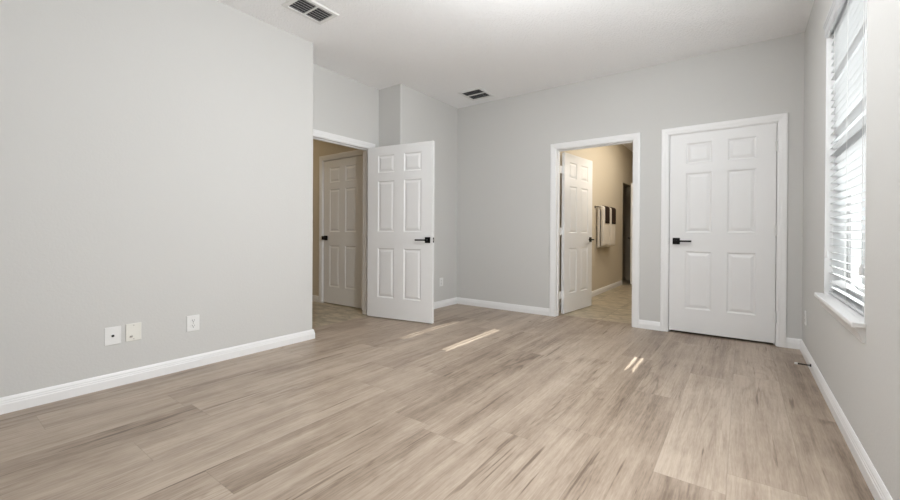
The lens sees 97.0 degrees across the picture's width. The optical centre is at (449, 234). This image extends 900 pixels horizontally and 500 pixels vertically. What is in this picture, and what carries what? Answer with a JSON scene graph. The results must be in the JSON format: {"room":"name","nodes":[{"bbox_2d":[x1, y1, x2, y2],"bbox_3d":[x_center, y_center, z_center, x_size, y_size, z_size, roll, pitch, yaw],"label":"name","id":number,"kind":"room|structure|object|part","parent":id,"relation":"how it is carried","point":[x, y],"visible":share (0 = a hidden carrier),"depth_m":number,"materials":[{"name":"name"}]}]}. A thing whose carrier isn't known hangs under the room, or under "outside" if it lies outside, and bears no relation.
{"room":"empty bedroom","nodes":[
{"label":"empty bedroom","id":0,"kind":"room"},
{"bbox_2d":[0,0,457,397],"bbox_3d":[-2.029,-0.415,3.229,0.514,2.805,6.801,0,0,36],"label":"wall","id":1,"kind":"structure","parent":0,"point":[156,156],"depth_m":2.78,"materials":[{"name":"grey paint"}]},
{"bbox_2d":[104,326,120,345],"bbox_3d":[-2.186,0.656,2.580,0.017,0.116,0.085,0,0,36],"label":"cable plate","id":2,"kind":"object","parent":1,"relation":"attached to","point":[112,335],"visible":1,"depth_m":2.58,"materials":[{"name":"white plastic"}]},
{"bbox_2d":[126,322,140,341],"bbox_3d":[-2.119,0.652,2.667,0.020,0.116,0.085,0,0,36],"label":"plate","id":3,"kind":"object","parent":1,"relation":"attached to","point":[133,331],"visible":1,"depth_m":2.67,"materials":[{"name":"white plastic"}]},
{"bbox_2d":[0,329,314,414],"bbox_3d":[-2.694,0.943,2.226,0.409,0.090,4.196,0,0,36],"label":"baseboard","id":4,"kind":"structure","parent":1,"relation":"attached to","point":[20,401],"depth_m":2.68,"materials":[{"name":"white paint"}]},
{"bbox_2d":[187,315,198,331],"bbox_3d":[-1.911,0.658,2.960,0.010,0.116,0.085,0,0,36],"label":"outlet","id":5,"kind":"object","parent":1,"relation":"attached to","point":[192,321],"visible":1,"depth_m":2.96,"materials":[{"name":"white plastic"}]},
{"bbox_2d":[439,278,442,286],"bbox_3d":[-0.119,0.645,5.430,0.010,0.116,0.085,0,0,36],"label":"outlet","id":6,"kind":"object","parent":1,"relation":"attached to","point":[440,279],"visible":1,"depth_m":5.41,"materials":[{"name":"white plastic"}]},
{"bbox_2d":[434,297,456,308],"bbox_3d":[-0.419,0.943,5.337,0.390,0.090,1.257,0,0,36],"label":"baseboard","id":7,"kind":"structure","parent":1,"relation":"attached to","point":[447,302],"depth_m":5.49,"materials":[{"name":"white paint"}]},
{"bbox_2d":[312,139,358,295],"bbox_3d":[-2.265,-0.428,6.121,3.293,2.805,0.120,0,0,36],"label":"wall","id":8,"kind":"structure","parent":0,"point":[320,148],"depth_m":5.82,"materials":[{"name":"beige paint"}]},
{"bbox_2d":[312,295,318,301],"bbox_3d":[-2.769,0.926,6.407,2.160,0.090,0.015,0,0,36],"label":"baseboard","id":9,"kind":"structure","parent":8,"relation":"attached to","point":[315,298],"depth_m":5.81,"materials":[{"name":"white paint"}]},
{"bbox_2d":[319,150,362,309],"bbox_3d":[-1.467,-0.073,5.510,0.988,2.110,0.118,0,0,36],"label":"door frame","id":10,"kind":"structure","parent":8,"relation":"attached to","point":[322,159],"depth_m":5.73,"materials":[{"name":"white paint"}]},
{"bbox_2d":[322,155,361,307],"bbox_3d":[-1.493,-0.040,5.475,0.834,2.020,0.095,0,0,36],"label":"door","id":11,"kind":"structure","parent":8,"relation":"in","point":[342,262],"depth_m":5.48,"materials":[{"name":"white paint"}]},
{"bbox_2d":[313,64,378,146],"bbox_3d":[-1.291,-0.416,4.565,0.120,2.805,1.265,0,0,36],"label":"wall","id":12,"kind":"structure","parent":0,"point":[344,106],"depth_m":4.56,"materials":[{"name":"grey paint"}]},
{"bbox_2d":[313,129,374,314],"bbox_3d":[-1.302,-0.069,4.554,0.156,2.110,1.051,0,0,36],"label":"door frame","id":13,"kind":"structure","parent":12,"relation":"attached to","point":[319,135],"depth_m":4.91,"materials":[{"name":"white paint"}]},
{"bbox_2d":[367,141,434,322],"bbox_3d":[-0.589,-0.032,4.612,0.928,2.020,0.143,0,0,27],"label":"door","id":14,"kind":"structure","parent":12,"relation":"in","point":[401,177],"depth_m":4.58,"materials":[{"name":"white paint"}]},
{"bbox_2d":[0,278,874,499],"bbox_3d":[-0.036,1.019,5.661,7.650,0.060,12.920,0,0,36],"label":"floor","id":15,"kind":"structure","parent":0,"point":[473,402],"depth_m":2.12,"materials":[{"name":"brown wood"}]},
{"bbox_2d":[217,0,813,151],"bbox_3d":[0.048,-1.865,5.488,7.950,0.100,13.100,0,0,36],"label":"ceiling","id":16,"kind":"structure","parent":0,"point":[438,49],"depth_m":3.60,"materials":[{"name":"white paint"}]},
{"bbox_2d":[281,0,339,24],"bbox_3d":[-1.120,-1.807,3.204,0.265,0.010,0.365,0,0,36],"label":"ceiling vent","id":17,"kind":"object","parent":16,"relation":"in","point":[312,10],"visible":1,"depth_m":3.20,"materials":[{"name":"white metal"}]},
{"bbox_2d":[458,87,493,100],"bbox_3d":[0.334,-1.807,5.119,0.340,0.010,0.365,0,0,36],"label":"ceiling vent","id":18,"kind":"object","parent":16,"relation":"in","point":[477,93],"visible":1,"depth_m":5.11,"materials":[{"name":"white metal"}]},
{"bbox_2d":[559,144,632,302],"bbox_3d":[3.037,-0.403,7.511,0.120,2.805,6.099,0,0,36],"label":"wall","id":19,"kind":"structure","parent":0,"point":[612,167],"depth_m":7.21,"materials":[{"name":"beige paint"}]},
{"bbox_2d":[559,280,621,310],"bbox_3d":[2.361,0.954,6.494,0.015,0.090,3.659,0,0,36],"label":"baseboard","id":20,"kind":"structure","parent":19,"relation":"attached to","point":[616,284],"depth_m":6.95,"materials":[{"name":"white paint"}]},
{"bbox_2d":[628,183,632,283],"bbox_3d":[3.804,-0.022,8.305,0.143,2.020,0.830,0,0,26],"label":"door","id":21,"kind":"structure","parent":19,"relation":"in","point":[630,238],"depth_m":7.93,"materials":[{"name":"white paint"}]},
{"bbox_2d":[622,186,625,277],"bbox_3d":[3.212,-0.407,8.809,1.135,2.805,1.600,0,0,36],"label":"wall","id":22,"kind":"structure","parent":0,"point":[624,187],"depth_m":9.10,"materials":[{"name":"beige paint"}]},
{"bbox_2d":[457,32,804,338],"bbox_3d":[1.569,-0.401,4.731,4.342,2.805,0.120,0,0,36],"label":"wall","id":23,"kind":"structure","parent":0,"point":[503,181],"depth_m":4.59,"materials":[{"name":"grey paint"}]},
{"bbox_2d":[457,297,548,315],"bbox_3d":[0.660,0.950,5.315,1.404,0.090,0.015,0,0,36],"label":"baseboard","id":24,"kind":"structure","parent":23,"relation":"attached to","point":[465,301],"depth_m":5.26,"materials":[{"name":"white paint"}]},
{"bbox_2d":[559,152,593,313],"bbox_3d":[1.669,-0.022,5.254,0.143,2.020,0.901,1,0,43],"label":"door","id":25,"kind":"structure","parent":23,"relation":"in","point":[575,293],"depth_m":5.22,"materials":[{"name":"white paint"}]},
{"bbox_2d":[549,132,640,327],"bbox_3d":[1.680,-0.052,4.649,1.014,2.110,0.156,0,0,36],"label":"door frame","id":26,"kind":"structure","parent":23,"relation":"attached to","point":[555,149],"depth_m":4.66,"materials":[{"name":"white paint"}]},
{"bbox_2d":[639,319,659,330],"bbox_3d":[2.125,0.962,4.238,0.204,0.090,0.015,0,0,36],"label":"baseboard","id":27,"kind":"structure","parent":23,"relation":"attached to","point":[645,324],"depth_m":4.23,"materials":[{"name":"white paint"}]},
{"bbox_2d":[669,123,777,342],"bbox_3d":[2.624,-0.021,3.881,0.880,2.020,0.089,0,0,36],"label":"door","id":28,"kind":"structure","parent":23,"relation":"in","point":[722,239],"depth_m":3.87,"materials":[{"name":"white paint"}]},
{"bbox_3d":[2.332,0.065,4.101,0.066,0.066,0.010,0,0,36],"label":"handle","id":29,"kind":"part","parent":28,"relation":"part of","materials":[{"name":"black metal"}]},
{"bbox_3d":[2.368,0.065,4.042,0.149,0.020,0.045,0,0,36],"label":"lever","id":30,"kind":"part","parent":28,"relation":"part of","materials":[{"name":"black metal"}]},
{"bbox_2d":[660,113,787,347],"bbox_3d":[2.656,-0.044,3.921,1.014,2.110,0.139,0,0,36],"label":"door frame","id":31,"kind":"structure","parent":23,"relation":"attached to","point":[781,119],"depth_m":3.66,"materials":[{"name":"white paint"}]},
{"bbox_2d":[802,0,899,499],"bbox_3d":[1.247,-0.387,0.822,0.170,2.805,6.801,0,0,36],"label":"wall","id":32,"kind":"structure","parent":0,"point":[863,378],"depth_m":1.64,"materials":[{"name":"grey paint"}]},
{"bbox_2d":[804,311,806,325],"bbox_3d":[2.945,0.690,3.296,0.010,0.116,0.085,0,0,36],"label":"outlet","id":33,"kind":"object","parent":32,"relation":"attached to","point":[805,315],"visible":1,"depth_m":3.28,"materials":[{"name":"white plastic"}]},
{"bbox_2d":[786,337,892,499],"bbox_3d":[1.122,0.969,0.901,0.106,0.090,6.581,0,0,36],"label":"baseboard","id":34,"kind":"structure","parent":32,"relation":"attached to","point":[879,491],"depth_m":1.93,"materials":[{"name":"white paint"}]},
{"bbox_2d":[814,0,867,342],"bbox_3d":[2.166,-0.441,2.114,0.211,1.816,1.118,0,0,36],"label":"window","id":35,"kind":"structure","parent":32,"relation":"in","point":[848,317],"depth_m":2.53,"materials":[{"name":"white plastic"}]},
{"bbox_3d":[2.137,0.394,2.134,0.146,0.023,1.060,0,0,36],"label":"sill","id":36,"kind":"part","parent":35,"relation":"part of","materials":[{"name":"white paint"}]},
{"bbox_2d":[823,0,866,315],"bbox_3d":[2.140,-0.487,2.132,0.094,1.725,1.052,0,0,36],"label":"window blind","id":37,"kind":"object","parent":35,"relation":"attached to","point":[847,19],"visible":0.75,"depth_m":2.16,"materials":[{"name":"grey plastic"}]},
{"bbox_3d":[2.354,-0.585,2.477,0.002,1.370,0.002,0,0,36],"label":"pull cord","id":38,"kind":"part","parent":37,"relation":"part of","materials":[{"name":"white fabric"}]},
{"bbox_3d":[2.385,-0.462,2.435,0.057,1.655,0.002,0,0,36],"label":"ladder cord","id":39,"kind":"part","parent":37,"relation":"part of","materials":[{"name":"white fabric"}]},
{"bbox_3d":[2.150,0.367,2.125,0.050,0.017,1.038,0,0,36],"label":"rail","id":40,"kind":"part","parent":37,"relation":"part of","materials":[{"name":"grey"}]},
{"bbox_3d":[2.154,-0.462,2.121,0.057,1.655,0.002,0,0,36],"label":"ladder cord","id":41,"kind":"part","parent":37,"relation":"part of","materials":[{"name":"white fabric"}]},
{"bbox_3d":[1.827,-0.568,1.760,0.002,1.405,0.002,0,0,36],"label":"pull cord","id":42,"kind":"part","parent":37,"relation":"part of","materials":[{"name":"white fabric"}]},
{"bbox_3d":[1.924,-0.462,1.808,0.057,1.655,0.002,0,0,36],"label":"ladder cord","id":43,"kind":"part","parent":37,"relation":"part of","materials":[{"name":"white fabric"}]},
{"bbox_3d":[2.214,-0.100,2.077,0.025,0.889,0.984,0,0,36],"label":"sash","id":44,"kind":"part","parent":35,"relation":"part of","materials":[{"name":"white plastic"}]},
{"bbox_3d":[2.657,-0.455,6.828,0.077,0.044,0.914,0,0,36],"label":"towel bar","id":45,"kind":"object","parent":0,"visible":0},
{"bbox_2d":[597,205,608,247],"bbox_3d":[2.563,-0.135,6.649,0.105,0.689,0.361,0,0,36],"label":"bath towel","id":46,"kind":"object","parent":45,"relation":"hanging from","point":[602,227],"visible":0.96,"depth_m":6.53,"materials":[{"name":"beige fabric"}]},
{"bbox_2d":[602,205,609,223],"bbox_3d":[2.591,-0.338,6.685,0.122,0.296,0.244,0,0,36],"label":"hand towel","id":47,"kind":"object","parent":46,"relation":"on","point":[607,209],"visible":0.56,"depth_m":6.64,"materials":[{"name":"brown fabric"}]},
{"bbox_2d":[606,207,614,246],"bbox_3d":[2.807,-0.135,6.980,0.105,0.689,0.360,0,0,36],"label":"bath towel","id":48,"kind":"object","parent":45,"relation":"hanging from","point":[611,226],"visible":0.52,"depth_m":6.88,"materials":[{"name":"beige fabric"}]},
{"bbox_2d":[610,207,615,223],"bbox_3d":[2.831,-0.338,7.011,0.122,0.296,0.252,0,0,36],"label":"hand towel","id":49,"kind":"object","parent":48,"relation":"on","point":[612,208],"visible":0.53,"depth_m":6.95,"materials":[{"name":"brown fabric"}]}
]}

